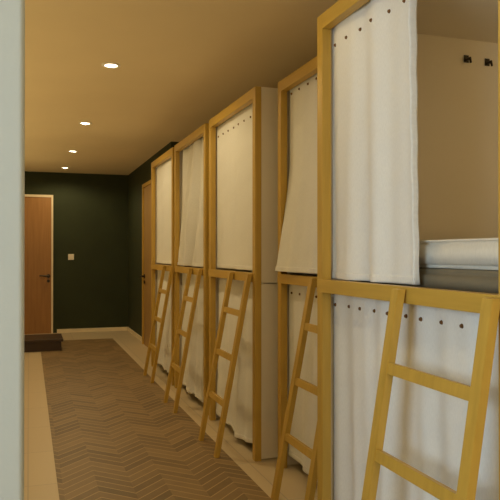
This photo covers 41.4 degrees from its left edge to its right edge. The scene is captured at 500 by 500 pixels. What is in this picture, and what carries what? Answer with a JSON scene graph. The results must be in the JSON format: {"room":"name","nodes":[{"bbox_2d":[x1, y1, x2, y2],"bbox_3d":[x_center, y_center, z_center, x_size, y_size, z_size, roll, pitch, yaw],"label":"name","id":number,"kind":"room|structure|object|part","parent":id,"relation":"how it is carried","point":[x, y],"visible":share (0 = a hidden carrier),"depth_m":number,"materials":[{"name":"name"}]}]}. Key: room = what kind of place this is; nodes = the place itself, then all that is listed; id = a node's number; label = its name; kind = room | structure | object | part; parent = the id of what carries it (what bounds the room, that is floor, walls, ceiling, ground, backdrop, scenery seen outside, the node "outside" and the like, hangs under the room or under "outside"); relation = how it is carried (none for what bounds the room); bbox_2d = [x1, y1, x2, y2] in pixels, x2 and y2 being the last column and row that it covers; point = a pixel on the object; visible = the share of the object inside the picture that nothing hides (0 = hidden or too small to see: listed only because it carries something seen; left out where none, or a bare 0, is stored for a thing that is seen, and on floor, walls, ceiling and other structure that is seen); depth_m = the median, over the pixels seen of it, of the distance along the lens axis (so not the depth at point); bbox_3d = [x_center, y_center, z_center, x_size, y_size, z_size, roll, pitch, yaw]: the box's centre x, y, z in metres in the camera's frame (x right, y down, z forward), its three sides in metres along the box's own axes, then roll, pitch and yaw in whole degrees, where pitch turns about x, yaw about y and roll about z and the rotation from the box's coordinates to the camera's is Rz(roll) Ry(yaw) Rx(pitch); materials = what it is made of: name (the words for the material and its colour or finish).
{"room":"dormitory","nodes":[
{"label":"dormitory","id":0,"kind":"room"},
{"bbox_2d":[0,0,24,499],"bbox_3d":[-1.329,-0.004,1.200,1.742,2.420,0.120,0,0,-19],"label":"wall","id":1,"kind":"structure","parent":0,"point":[12,12],"depth_m":1.41,"materials":[{"name":"white paint"}]},
{"bbox_2d":[25,171,127,332],"bbox_3d":[-2.908,0.040,10.073,2.320,2.420,0.150,0,0,-19],"label":"wall","id":2,"kind":"structure","parent":0,"point":[90,211],"depth_m":10.14,"materials":[{"name":"green paint"}]},
{"bbox_2d":[24,194,52,333],"bbox_3d":[-3.358,0.211,9.791,0.856,2.075,0.098,0,0,-19],"label":"door","id":3,"kind":"structure","parent":2,"relation":"in","point":[38,279],"depth_m":9.88,"materials":[{"name":"orange wood"}]},
{"bbox_3d":[-3.059,0.424,9.874,0.158,0.125,0.068,0,0,-19],"label":"handle","id":4,"kind":"part","parent":3,"relation":"part of","materials":[{"name":"brown metal"}]},
{"bbox_2d":[68,254,73,259],"bbox_3d":[-2.716,0.106,10.049,0.086,0.090,0.016,0,0,-19],"label":"light switch","id":5,"kind":"object","parent":2,"relation":"attached to","point":[70,256],"visible":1,"depth_m":10.04,"materials":[{"name":"beige plastic"}]},
{"bbox_2d":[57,327,126,332],"bbox_3d":[-2.411,1.223,10.148,1.053,0.055,0.012,0,0,-19],"label":"baseboard","id":6,"kind":"structure","parent":2,"relation":"attached to","point":[106,328],"depth_m":10.14,"materials":[{"name":"beige wood"}]},
{"bbox_2d":[128,142,178,336],"bbox_3d":[-1.325,0.034,8.794,0.120,2.420,3.280,0,0,-19],"label":"wall","id":7,"kind":"structure","parent":0,"point":[141,175],"depth_m":9.53,"materials":[{"name":"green paint"}]},
{"bbox_2d":[127,327,141,340],"bbox_3d":[-1.652,1.220,9.558,0.012,0.055,1.588,0,0,-19],"label":"baseboard","id":8,"kind":"structure","parent":7,"relation":"attached to","point":[131,331],"depth_m":9.59,"materials":[{"name":"beige wood"}]},
{"bbox_2d":[139,180,150,346],"bbox_3d":[-1.285,0.187,8.332,0.098,2.110,0.970,0,0,-19],"label":"door","id":9,"kind":"structure","parent":7,"relation":"in","point":[146,187],"depth_m":8.54,"materials":[{"name":"brown wood"}]},
{"bbox_2d":[24,330,316,499],"bbox_3d":[-0.464,1.270,4.057,5.500,0.100,13.200,0,0,-19],"label":"floor","id":10,"kind":"structure","parent":0,"point":[40,479],"depth_m":4.34,"materials":[{"name":"tile"}]},
{"bbox_2d":[24,334,62,351],"bbox_3d":[-2.801,1.169,8.284,0.870,0.145,0.600,0,0,-19],"label":"step","id":11,"kind":"structure","parent":10,"relation":"on","point":[38,342],"depth_m":8.10,"materials":[{"name":"brown wood"}]},
{"bbox_2d":[41,338,271,499],"bbox_3d":[-0.804,1.220,4.396,0.980,0.003,10.060,0,0,-19],"label":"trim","id":12,"kind":"structure","parent":10,"relation":"on","point":[114,435],"depth_m":4.30,"materials":[{"name":"brown wood"}]},
{"bbox_2d":[143,266,173,382],"bbox_3d":[-0.864,0.691,6.208,0.160,1.080,0.713,0,0,-19],"label":"ladder","id":13,"kind":"object","parent":12,"relation":"on","point":[166,292],"visible":1,"depth_m":6.10,"materials":[{"name":"yellow paint"}]},
{"bbox_3d":[-0.923,0.692,6.384,0.040,1.080,0.378,0,0,-43],"label":"rail","id":14,"kind":"part","parent":13,"relation":"part of","materials":[{"name":"yellow paint"}]},
{"bbox_2d":[163,268,201,412],"bbox_3d":[-0.528,0.686,5.140,0.200,1.080,0.492,0,0,-19],"label":"ladder","id":15,"kind":"object","parent":12,"relation":"on","point":[180,370],"visible":1,"depth_m":5.00,"materials":[{"name":"yellow paint"}]},
{"bbox_3d":[-0.577,0.686,5.287,0.268,1.080,0.047,0,0,20],"label":"rail","id":16,"kind":"part","parent":15,"relation":"part of","materials":[{"name":"yellow paint"}]},
{"bbox_2d":[198,272,251,457],"bbox_3d":[-0.161,0.680,4.050,0.195,1.080,0.512,0,0,-19],"label":"ladder","id":17,"kind":"object","parent":12,"relation":"on","point":[240,313],"visible":1,"depth_m":3.92,"materials":[{"name":"yellow paint"}]},
{"bbox_3d":[-0.218,0.681,4.221,0.245,1.080,0.048,0,0,15],"label":"rail","id":18,"kind":"part","parent":17,"relation":"part of","materials":[{"name":"yellow paint"}]},
{"bbox_3d":[-0.102,0.679,3.875,0.239,1.080,0.048,0,0,12],"label":"rail","id":19,"kind":"part","parent":17,"relation":"part of","materials":[{"name":"yellow paint"}]},
{"bbox_2d":[361,289,499,499],"bbox_3d":[0.451,0.665,1.841,0.193,1.088,0.500,0,0,-19],"label":"ladder","id":20,"kind":"object","parent":12,"relation":"on","point":[477,394],"visible":1,"depth_m":1.75,"materials":[{"name":"yellow paint"}]},
{"bbox_3d":[0.382,0.666,2.049,0.199,1.088,0.044,0,0,-12],"label":"rail","id":21,"kind":"part","parent":20,"relation":"part of","materials":[{"name":"yellow paint"}]},
{"bbox_3d":[0.523,0.664,1.628,0.195,1.088,0.043,0,0,-16],"label":"rail","id":22,"kind":"part","parent":20,"relation":"part of","materials":[{"name":"yellow paint"}]},
{"bbox_2d":[151,147,173,385],"bbox_3d":[0.067,0.152,6.850,2.004,2.165,1.110,0,0,-19],"label":"bunk bed","id":23,"kind":"object","parent":10,"relation":"on","point":[169,154],"visible":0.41,"depth_m":7.01,"materials":[{"name":"yellow paint"}]},
{"bbox_3d":[-1.030,0.153,7.042,0.038,2.165,0.050,0,0,-19],"label":"post","id":24,"kind":"part","parent":23,"relation":"part of","materials":[{"name":"yellow paint"}]},
{"bbox_3d":[-0.102,0.721,7.359,1.924,1.012,0.020,0,0,-19],"label":"panel","id":25,"kind":"part","parent":23,"relation":"part of","materials":[{"name":"beige laminate"}]},
{"bbox_3d":[-0.865,0.174,6.538,0.038,0.052,1.100,0,0,-19],"label":"rail","id":26,"kind":"part","parent":23,"relation":"part of","materials":[{"name":"yellow paint"}]},
{"bbox_3d":[-0.102,-0.360,7.364,1.924,1.137,0.020,0,0,-19],"label":"panel","id":27,"kind":"part","parent":23,"relation":"part of","materials":[{"name":"beige fabric"}]},
{"bbox_2d":[156,158,170,263],"bbox_3d":[-0.830,-0.377,6.552,0.021,1.030,1.040,0,0,-19],"label":"curtain","id":28,"kind":"object","parent":23,"relation":"hanging from","point":[163,171],"visible":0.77,"depth_m":6.66,"materials":[{"name":"white fabric"}]},
{"bbox_2d":[157,270,170,372],"bbox_3d":[-0.851,0.672,6.543,0.079,0.978,1.035,0,0,-19],"label":"curtain","id":29,"kind":"object","parent":23,"relation":"hanging from","point":[164,358],"visible":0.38,"depth_m":6.54,"materials":[{"name":"white fabric"}]},
{"bbox_3d":[-0.693,0.148,6.037,0.038,2.165,0.050,0,0,-19],"label":"post","id":30,"kind":"part","parent":23,"relation":"part of","materials":[{"name":"yellow paint"}]},
{"bbox_2d":[174,123,216,414],"bbox_3d":[0.441,0.146,5.734,2.004,2.165,1.093,0,0,-19],"label":"bunk bed","id":31,"kind":"object","parent":10,"relation":"on","point":[203,131],"visible":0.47,"depth_m":5.22,"materials":[{"name":"yellow paint"}]},
{"bbox_3d":[-0.653,0.147,5.918,0.038,2.165,0.050,0,0,-19],"label":"post","id":32,"kind":"part","parent":31,"relation":"part of","materials":[{"name":"yellow paint"}]},
{"bbox_3d":[0.274,0.715,6.235,1.924,1.012,0.020,0,0,-19],"label":"panel","id":33,"kind":"part","parent":31,"relation":"part of","materials":[{"name":"beige fabric"}]},
{"bbox_3d":[-0.492,0.168,5.422,0.038,0.052,1.083,0,0,-19],"label":"rail","id":34,"kind":"part","parent":31,"relation":"part of","materials":[{"name":"yellow paint"}]},
{"bbox_2d":[177,138,202,266],"bbox_3d":[-0.470,-0.383,5.446,0.139,1.031,1.013,0,0,-19],"label":"curtain","id":35,"kind":"object","parent":31,"relation":"hanging from","point":[191,237],"visible":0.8,"depth_m":5.46,"materials":[{"name":"white fabric"}]},
{"bbox_3d":[0.274,-0.365,6.240,1.924,1.137,0.020,0,0,-19],"label":"panel","id":36,"kind":"part","parent":31,"relation":"part of","materials":[{"name":"beige fabric"}]},
{"bbox_2d":[181,273,202,401],"bbox_3d":[-0.474,0.682,5.422,0.082,1.011,1.012,0,0,-19],"label":"curtain","id":37,"kind":"object","parent":31,"relation":"hanging from","point":[193,374],"visible":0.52,"depth_m":5.37,"materials":[{"name":"white fabric"}]},
{"bbox_3d":[-0.322,0.142,4.929,0.038,2.165,0.050,0,0,-19],"label":"post","id":38,"kind":"part","parent":31,"relation":"part of","materials":[{"name":"yellow paint"}]},
{"bbox_2d":[209,86,288,461],"bbox_3d":[0.812,0.141,4.624,2.004,2.165,1.035,0,0,-19],"label":"bunk bed","id":39,"kind":"object","parent":10,"relation":"on","point":[264,100],"visible":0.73,"depth_m":3.85,"materials":[{"name":"yellow paint"}]},
{"bbox_3d":[-0.273,0.141,4.780,0.038,2.165,0.050,0,0,-19],"label":"post","id":40,"kind":"part","parent":39,"relation":"part of","materials":[{"name":"yellow paint"}]},
{"bbox_3d":[-0.120,0.163,4.312,0.038,0.052,1.025,0,0,-19],"label":"rail","id":41,"kind":"part","parent":39,"relation":"part of","materials":[{"name":"yellow paint"}]},
{"bbox_3d":[0.655,-0.371,5.103,1.924,1.137,0.020,0,0,-19],"label":"panel","id":42,"kind":"part","parent":39,"relation":"part of","materials":[{"name":"beige fabric"}]},
{"bbox_2d":[217,104,251,270],"bbox_3d":[-0.087,-0.388,4.327,0.019,1.030,0.962,0,0,-19],"label":"curtain","id":43,"kind":"object","parent":39,"relation":"hanging from","point":[234,135],"visible":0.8,"depth_m":4.37,"materials":[{"name":"white fabric"}]},
{"bbox_2d":[216,278,262,442],"bbox_3d":[-0.103,0.677,4.316,0.075,1.011,0.943,0,0,-19],"label":"curtain","id":44,"kind":"object","parent":39,"relation":"hanging from","point":[239,415],"visible":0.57,"depth_m":4.19,"materials":[{"name":"white fabric"}]},
{"bbox_3d":[0.655,0.710,5.097,1.924,1.012,0.020,0,0,-19],"label":"panel","id":45,"kind":"part","parent":39,"relation":"part of","materials":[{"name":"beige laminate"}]},
{"bbox_3d":[0.040,0.137,3.846,0.038,2.165,0.050,0,0,-19],"label":"post","id":46,"kind":"part","parent":39,"relation":"part of","materials":[{"name":"yellow paint"}]},
{"bbox_3d":[0.973,-0.376,4.151,1.924,1.137,0.020,0,0,-19],"label":"panel","id":47,"kind":"part","parent":39,"relation":"part of","materials":[{"name":"beige laminate"}]},
{"bbox_3d":[0.973,0.705,4.146,1.924,1.012,0.020,0,0,-19],"label":"panel","id":48,"kind":"part","parent":39,"relation":"part of","materials":[{"name":"beige laminate"}]},
{"bbox_2d":[271,278,316,499],"bbox_3d":[0.267,0.675,3.065,0.201,1.080,0.452,0,0,-19],"label":"ladder","id":49,"kind":"object","parent":10,"relation":"on","point":[296,381],"visible":0.62,"depth_m":3.21,"materials":[{"name":"yellow paint"}]},
{"bbox_3d":[0.326,0.674,2.890,0.213,1.080,0.046,0,0,-6],"label":"rail","id":50,"kind":"part","parent":49,"relation":"part of","materials":[{"name":"yellow paint"}]},
{"bbox_2d":[277,56,316,467],"bbox_3d":[1.259,0.135,3.587,2.004,2.165,0.985,0,0,-19],"label":"bunk bed","id":51,"kind":"object","parent":10,"relation":"on","point":[309,69],"visible":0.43,"depth_m":3.70,"materials":[{"name":"yellow paint"}]},
{"bbox_3d":[0.183,0.136,3.720,0.038,2.165,0.050,0,0,-19],"label":"post","id":52,"kind":"part","parent":51,"relation":"part of","materials":[{"name":"yellow paint"}]},
{"bbox_3d":[1.110,0.704,4.037,1.924,1.012,0.020,0,0,-19],"label":"panel","id":53,"kind":"part","parent":51,"relation":"part of","materials":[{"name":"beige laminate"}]},
{"bbox_2d":[275,73,316,273],"bbox_3d":[0.326,-0.396,3.275,0.100,1.025,0.883,0,0,-19],"label":"curtain","id":54,"kind":"object","parent":51,"relation":"hanging from","point":[297,253],"visible":0.41,"depth_m":3.48,"materials":[{"name":"white fabric"}]},
{"bbox_3d":[0.327,0.157,3.275,0.038,0.052,0.975,0,0,-19],"label":"rail","id":55,"kind":"part","parent":51,"relation":"part of","materials":[{"name":"yellow paint"}]},
{"bbox_3d":[1.110,-0.376,4.042,1.924,1.137,0.020,0,0,-19],"label":"panel","id":56,"kind":"part","parent":51,"relation":"part of","materials":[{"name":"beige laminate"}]},
{"bbox_2d":[288,284,333,474],"bbox_3d":[0.361,0.668,3.289,0.033,1.003,0.896,0,0,-19],"label":"curtain","id":57,"kind":"object","parent":51,"relation":"hanging from","point":[304,422],"visible":0.36,"depth_m":3.50,"materials":[{"name":"white fabric"}]},
{"bbox_2d":[317,0,499,499],"bbox_3d":[1.404,0.130,2.478,2.004,2.165,1.150,0,0,-19],"label":"bunk bed","id":58,"kind":"object","parent":10,"relation":"on","point":[458,108],"visible":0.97,"depth_m":2.84,"materials":[{"name":"yellow paint"}]},
{"bbox_3d":[0.301,0.131,2.689,0.038,2.165,0.050,0,0,-19],"label":"post","id":59,"kind":"part","parent":58,"relation":"part of","materials":[{"name":"yellow paint"}]},
{"bbox_3d":[1.228,0.699,3.006,1.924,1.012,0.020,0,0,-19],"label":"panel","id":60,"kind":"part","parent":58,"relation":"part of","materials":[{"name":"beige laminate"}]},
{"bbox_2d":[332,0,419,284],"bbox_3d":[0.427,-0.399,2.419,0.046,1.027,0.577,0,0,-22],"label":"curtain","id":61,"kind":"object","parent":58,"relation":"hanging from","point":[375,184],"visible":0.99,"depth_m":2.34,"materials":[{"name":"white fabric"}]},
{"bbox_3d":[0.472,0.142,2.166,0.038,0.052,1.140,0,0,-19],"label":"rail","id":62,"kind":"part","parent":58,"relation":"part of","materials":[{"name":"yellow paint"}]},
{"bbox_3d":[1.228,-0.381,3.011,1.924,1.137,0.020,0,0,-19],"label":"panel","id":63,"kind":"part","parent":58,"relation":"part of","materials":[{"name":"beige laminate"}]},
{"bbox_2d":[334,294,498,499],"bbox_3d":[0.507,0.662,2.188,0.054,1.012,1.057,0,0,-19],"label":"curtain","id":64,"kind":"object","parent":58,"relation":"hanging from","point":[425,426],"visible":0.73,"depth_m":2.17,"materials":[{"name":"white fabric"}]},
{"bbox_2d":[350,267,498,293],"bbox_3d":[1.425,0.103,2.488,1.818,0.084,1.045,0,0,-19],"label":"mattress","id":65,"kind":"object","parent":58,"relation":"on","point":[472,280],"visible":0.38,"depth_m":2.02,"materials":[{"name":"grey fabric"}]},
{"bbox_2d":[419,238,497,269],"bbox_3d":[1.407,0.014,2.485,1.754,0.093,1.020,0,0,-19],"label":"duvet","id":66,"kind":"object","parent":65,"relation":"on","point":[480,253],"visible":0.61,"depth_m":2.02,"materials":[{"name":"white fabric"}]},
{"bbox_3d":[1.415,-0.939,2.487,1.920,0.023,1.098,0,0,-19],"label":"roof panel","id":67,"kind":"part","parent":58,"relation":"part of","materials":[{"name":"beige laminate"}]},
{"bbox_2d":[464,55,471,62],"bbox_3d":[0.956,-0.835,2.893,0.024,0.041,0.039,0,0,-19],"label":"coat hook","id":68,"kind":"object","parent":58,"relation":"attached to","point":[467,59],"visible":1,"depth_m":2.90,"materials":[{"name":"brown metal"}]},
{"bbox_2d":[485,58,492,65],"bbox_3d":[1.060,-0.830,2.927,0.024,0.041,0.039,0,0,-19],"label":"coat hook","id":69,"kind":"object","parent":58,"relation":"attached to","point":[488,62],"visible":1,"depth_m":2.94,"materials":[{"name":"brown metal"}]},
{"bbox_3d":[0.650,0.126,1.646,0.038,2.165,0.050,0,0,-19],"label":"post","id":70,"kind":"part","parent":58,"relation":"part of","materials":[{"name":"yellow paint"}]},
{"bbox_2d":[25,0,337,174],"bbox_3d":[-0.464,-1.250,4.069,5.500,0.100,13.200,0,0,-19],"label":"ceiling","id":71,"kind":"structure","parent":0,"point":[182,63],"depth_m":4.28,"materials":[{"name":"paint"}]},
{"bbox_2d":[79,122,91,124],"bbox_3d":[-1.542,-1.185,6.198,0.120,0.009,0.120,0,0,-19],"label":"recessed light","id":72,"kind":"object","parent":71,"relation":"in","point":[81,123],"visible":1,"depth_m":6.20,"materials":[{"name":"white"}]},
{"bbox_2d":[101,62,119,68],"bbox_3d":[-0.901,-1.194,4.288,0.120,0.009,0.120,0,0,-19],"label":"recessed light","id":73,"kind":"object","parent":71,"relation":"in","point":[111,65],"visible":1,"depth_m":4.28,"materials":[{"name":"white"}]}
]}

